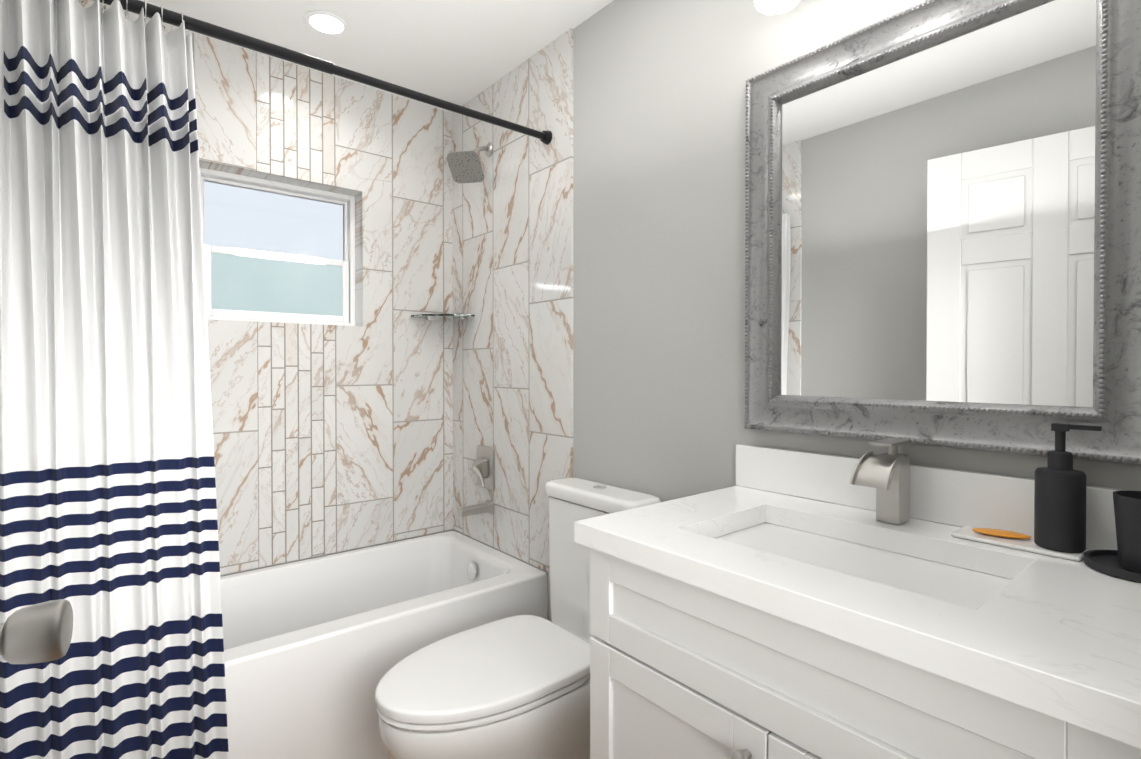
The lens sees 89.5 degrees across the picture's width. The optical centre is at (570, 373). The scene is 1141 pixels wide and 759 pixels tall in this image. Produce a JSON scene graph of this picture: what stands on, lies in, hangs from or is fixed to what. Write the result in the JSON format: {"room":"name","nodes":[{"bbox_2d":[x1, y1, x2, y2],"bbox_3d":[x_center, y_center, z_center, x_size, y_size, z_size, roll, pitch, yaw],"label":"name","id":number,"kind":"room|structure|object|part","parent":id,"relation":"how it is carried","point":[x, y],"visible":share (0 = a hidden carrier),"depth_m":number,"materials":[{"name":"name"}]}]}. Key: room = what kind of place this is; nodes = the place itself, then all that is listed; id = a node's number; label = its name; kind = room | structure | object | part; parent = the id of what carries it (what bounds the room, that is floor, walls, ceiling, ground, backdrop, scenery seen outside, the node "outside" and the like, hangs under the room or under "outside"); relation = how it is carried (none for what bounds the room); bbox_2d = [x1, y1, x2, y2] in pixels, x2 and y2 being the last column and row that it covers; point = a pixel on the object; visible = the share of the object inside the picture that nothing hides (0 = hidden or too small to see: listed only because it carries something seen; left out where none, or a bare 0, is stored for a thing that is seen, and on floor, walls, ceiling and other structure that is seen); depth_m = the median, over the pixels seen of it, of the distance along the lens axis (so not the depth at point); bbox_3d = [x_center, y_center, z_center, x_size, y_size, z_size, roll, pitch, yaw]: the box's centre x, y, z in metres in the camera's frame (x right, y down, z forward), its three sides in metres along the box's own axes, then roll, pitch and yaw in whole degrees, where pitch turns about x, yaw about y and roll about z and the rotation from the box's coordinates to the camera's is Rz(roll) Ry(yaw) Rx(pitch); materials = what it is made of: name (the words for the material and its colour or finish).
{"room":"bathroom","nodes":[
{"label":"bathroom","id":0,"kind":"room"},
{"bbox_2d":[220,529,453,576],"bbox_3d":[-1.164,0.007,2.188,1.520,2.350,0.145,0,1,-39],"label":"wall","id":1,"kind":"structure","parent":0,"point":[333,553],"depth_m":2.28,"materials":[{"name":"white tile"}]},
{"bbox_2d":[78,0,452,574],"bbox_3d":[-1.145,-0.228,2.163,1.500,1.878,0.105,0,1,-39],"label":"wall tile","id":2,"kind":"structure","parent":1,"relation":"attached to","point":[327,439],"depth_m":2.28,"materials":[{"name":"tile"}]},
{"bbox_2d":[199,167,354,325],"bbox_3d":[-1.140,-0.464,2.252,0.565,0.548,0.070,0,1,-39],"label":"window","id":3,"kind":"structure","parent":1,"relation":"in","point":[251,285],"depth_m":2.23,"materials":[{"name":"white plastic"}]},
{"bbox_3d":[-1.147,-0.577,2.260,0.501,0.258,0.004,0,1,-39],"label":"glass","id":4,"kind":"part","parent":3,"relation":"part of","materials":[{"name":"white"}]},
{"bbox_3d":[-1.129,-0.338,2.240,0.465,0.204,0.004,0,1,-39],"label":"glass","id":5,"kind":"part","parent":3,"relation":"part of","materials":[{"name":"white"}]},
{"bbox_2d":[411,314,474,319],"bbox_3d":[-0.546,-0.241,2.458,0.198,0.016,0.198,0,1,-39],"label":"glass corner shelf","id":6,"kind":"object","parent":1,"relation":"attached to","point":[446,316],"visible":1,"depth_m":2.44,"materials":[{"name":"white"}]},
{"bbox_2d":[90,0,612,112],"bbox_3d":[-0.343,-1.208,1.178,1.720,0.100,2.731,0,1,-39],"label":"ceiling","id":7,"kind":"structure","parent":0,"point":[460,52],"depth_m":1.97,"materials":[{"name":"white paint"}]},
{"bbox_2d":[303,10,349,36],"bbox_3d":[-0.811,-1.161,1.913,0.144,0.006,0.144,0,1,-39],"label":"recessed light","id":8,"kind":"object","parent":7,"relation":"in","point":[326,23],"visible":1,"depth_m":1.91,"materials":[{"name":"white plastic"}]},
{"bbox_2d":[454,0,1140,573],"bbox_3d":[0.283,0.012,1.704,0.100,2.350,2.731,0,1,-39],"label":"wall","id":9,"kind":"structure","parent":0,"point":[658,248],"depth_m":1.61,"materials":[{"name":"grey paint"}]},
{"bbox_2d":[452,28,572,620],"bbox_3d":[-0.261,0.006,2.279,0.010,2.350,0.842,0,1,-39],"label":"wall tile","id":10,"kind":"structure","parent":9,"relation":"attached to","point":[512,233],"depth_m":2.20,"materials":[{"name":"tile"}]},
{"bbox_2d":[447,142,492,182],"bbox_3d":[-0.396,-0.853,2.279,0.187,0.174,0.151,0,1,-39],"label":"shower head","id":11,"kind":"object","parent":10,"relation":"attached to","point":[465,166],"visible":1,"depth_m":2.27},
{"bbox_3d":[-0.369,-0.891,2.314,0.099,0.098,0.058,0,1,-39],"label":"shower head arm","id":12,"kind":"part","parent":11,"relation":"part of"},
{"bbox_2d":[458,500,493,517],"bbox_3d":[-0.383,0.548,2.314,0.140,0.054,0.060,0,1,-39],"label":"tub spout","id":13,"kind":"object","parent":10,"relation":"attached to","point":[486,506],"visible":1,"depth_m":2.30,"materials":[{"name":"silver metal"}]},
{"bbox_2d":[472,445,494,490],"bbox_3d":[-0.370,0.389,2.352,0.068,0.176,0.148,0,1,-39],"label":"shower valve","id":14,"kind":"object","parent":10,"relation":"attached to","point":[483,467],"visible":1,"depth_m":2.34,"materials":[{"name":"silver metal"}]},
{"bbox_2d":[753,0,799,14],"bbox_3d":[0.617,-0.919,1.089,0.151,0.236,0.570,0,1,-39],"label":"sconce","id":15,"kind":"object","parent":9,"relation":"attached to","point":[771,7],"visible":1,"depth_m":1.26,"materials":[{"name":"white glass"}]},
{"bbox_2d":[736,444,1131,549],"bbox_3d":[0.673,0.232,1.136,0.020,0.102,0.795,0,1,-39],"label":"backsplash","id":16,"kind":"structure","parent":9,"relation":"attached to","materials":[{"name":"stone"}]},
{"bbox_2d":[744,0,1140,465],"bbox_3d":[0.662,-0.287,1.132,0.035,0.850,0.721,0,1,-39],"label":"mirror","id":17,"kind":"object","parent":9,"relation":"attached to","point":[942,223],"visible":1,"depth_m":1.07,"materials":[{"name":"silver metal"}]},
{"bbox_3d":[0.670,-0.287,1.139,0.006,0.690,0.561,0,1,-39],"label":"glass","id":18,"kind":"part","parent":17,"relation":"part of","materials":[{"name":"white"}]},
{"bbox_3d":[-0.343,1.242,1.202,1.720,0.100,2.731,0,1,-39],"label":"floor","id":19,"kind":"structure","parent":0,"visible":0},
{"bbox_2d":[220,531,547,758],"bbox_3d":[-0.887,0.951,1.860,1.516,0.470,0.705,0,1,-39],"label":"bathtub","id":20,"kind":"object","parent":19,"relation":"on","point":[316,649],"visible":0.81,"depth_m":1.79,"materials":[{"name":"white ceramic"}]},
{"bbox_2d":[375,478,660,758],"bbox_3d":[-0.149,0.764,1.546,0.747,0.843,0.410,0,1,-39],"label":"toilet","id":21,"kind":"object","parent":19,"relation":"on","point":[515,687],"visible":0.81,"depth_m":1.44,"materials":[{"name":"white ceramic"}]},
{"bbox_3d":[-0.222,0.756,1.486,0.558,0.031,0.384,0,1,-39],"label":"lid","id":22,"kind":"part","parent":21,"relation":"part of","materials":[{"name":"white plastic"}]},
{"bbox_3d":[-0.224,0.783,1.484,0.544,0.018,0.378,0,1,-39],"label":"seat","id":23,"kind":"part","parent":21,"relation":"part of","materials":[{"name":"white plastic"}]},
{"bbox_3d":[-0.153,0.990,1.546,0.722,0.392,0.374,0,1,-39],"label":"bowl","id":24,"kind":"part","parent":21,"relation":"part of","materials":[{"name":"white ceramic"}]},
{"bbox_3d":[0.088,0.610,1.740,0.120,0.433,0.388,0,1,-39],"label":"tank","id":25,"kind":"part","parent":21,"relation":"part of","materials":[{"name":"white ceramic"}]},
{"bbox_3d":[0.087,0.369,1.736,0.136,0.046,0.410,0,1,-39],"label":"tank lid","id":26,"kind":"part","parent":21,"relation":"part of","materials":[{"name":"white ceramic"}]},
{"bbox_2d":[574,438,1140,758],"bbox_3d":[0.469,0.661,0.973,0.548,1.062,0.795,0,1,-39],"label":"bathroom vanity","id":27,"kind":"object","parent":19,"relation":"on","point":[775,603],"visible":1,"depth_m":0.86,"materials":[{"name":"white paint"}]},
{"bbox_2d":[850,438,910,524],"bbox_3d":[0.590,0.206,1.080,0.139,0.155,0.064,0,1,-39],"label":"faucet","id":28,"kind":"object","parent":27,"relation":"on","point":[889,472],"depth_m":1.08,"materials":[{"name":"silver metal"}]},
{"bbox_2d":[951,526,1088,560],"bbox_3d":[0.745,0.281,0.959,0.075,0.007,0.172,0,1,-39],"label":"tray","id":29,"kind":"object","parent":27,"relation":"on","point":[968,533],"visible":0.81,"depth_m":0.95,"materials":[{"name":"white ceramic"}]},
{"bbox_2d":[971,528,1031,538],"bbox_3d":[0.735,0.273,0.981,0.039,0.010,0.081,0,1,-39],"label":"soap","id":30,"kind":"object","parent":29,"relation":"on","point":[1001,533],"visible":0.98,"depth_m":0.97,"materials":[{"name":"orange"}]},
{"bbox_2d":[1034,423,1101,552],"bbox_3d":[0.786,0.179,0.911,0.063,0.197,0.080,0,1,-39],"label":"dispenser","id":31,"kind":"object","parent":29,"relation":"on","point":[1060,506],"visible":1,"depth_m":0.90,"materials":[{"name":"black plastic"}]},
{"bbox_2d":[1084,490,1140,582],"bbox_3d":[0.823,0.230,0.827,0.126,0.112,0.126,0,1,-39],"label":"cup","id":32,"kind":"object","parent":27,"relation":"on","point":[1123,561],"visible":0.98,"depth_m":0.82,"materials":[{"name":"black plastic"}]},
{"bbox_2d":[1084,549,1140,582],"bbox_3d":[0.823,0.280,0.827,0.126,0.013,0.126,0,1,-39],"label":"tray","id":33,"kind":"object","parent":27,"relation":"on","point":[1109,562],"depth_m":0.82,"materials":[{"name":"black plastic"}]},
{"bbox_3d":[-0.968,0.022,0.675,0.100,2.350,2.731,0,1,-39],"label":"wall","id":34,"kind":"structure","parent":0,"visible":0},
{"label":"door","id":35,"kind":"structure","parent":34,"relation":"in","visible":0},
{"bbox_2d":[0,599,72,663],"bbox_3d":[-0.591,0.256,0.527,0.200,0.070,0.070,0,1,-30],"label":"door knob","id":36,"kind":"object","parent":35,"relation":"attached to","point":[38,633],"depth_m":0.55,"materials":[{"name":"grey metal"}]},
{"bbox_3d":[-1.428,0.016,1.320,0.010,2.350,0.842,0,1,-39],"label":"wall tile","id":37,"kind":"structure","parent":34,"relation":"attached to","visible":0},
{"bbox_2d":[94,0,551,144],"bbox_3d":[-0.658,-0.832,1.565,1.515,0.048,0.048,0,1,-39],"label":"curtain rod","id":38,"kind":"object","parent":37,"relation":"attached to","point":[232,37],"visible":1,"depth_m":1.52,"materials":[{"name":"black metal"}]},
{"bbox_2d":[0,0,228,758],"bbox_3d":[-1.017,0.155,1.228,0.488,2.004,0.130,0,1,-39],"label":"curtain","id":39,"kind":"object","parent":38,"relation":"hanging from","point":[108,520],"visible":0.98,"depth_m":1.22,"materials":[{"name":"white fabric"}]}
]}

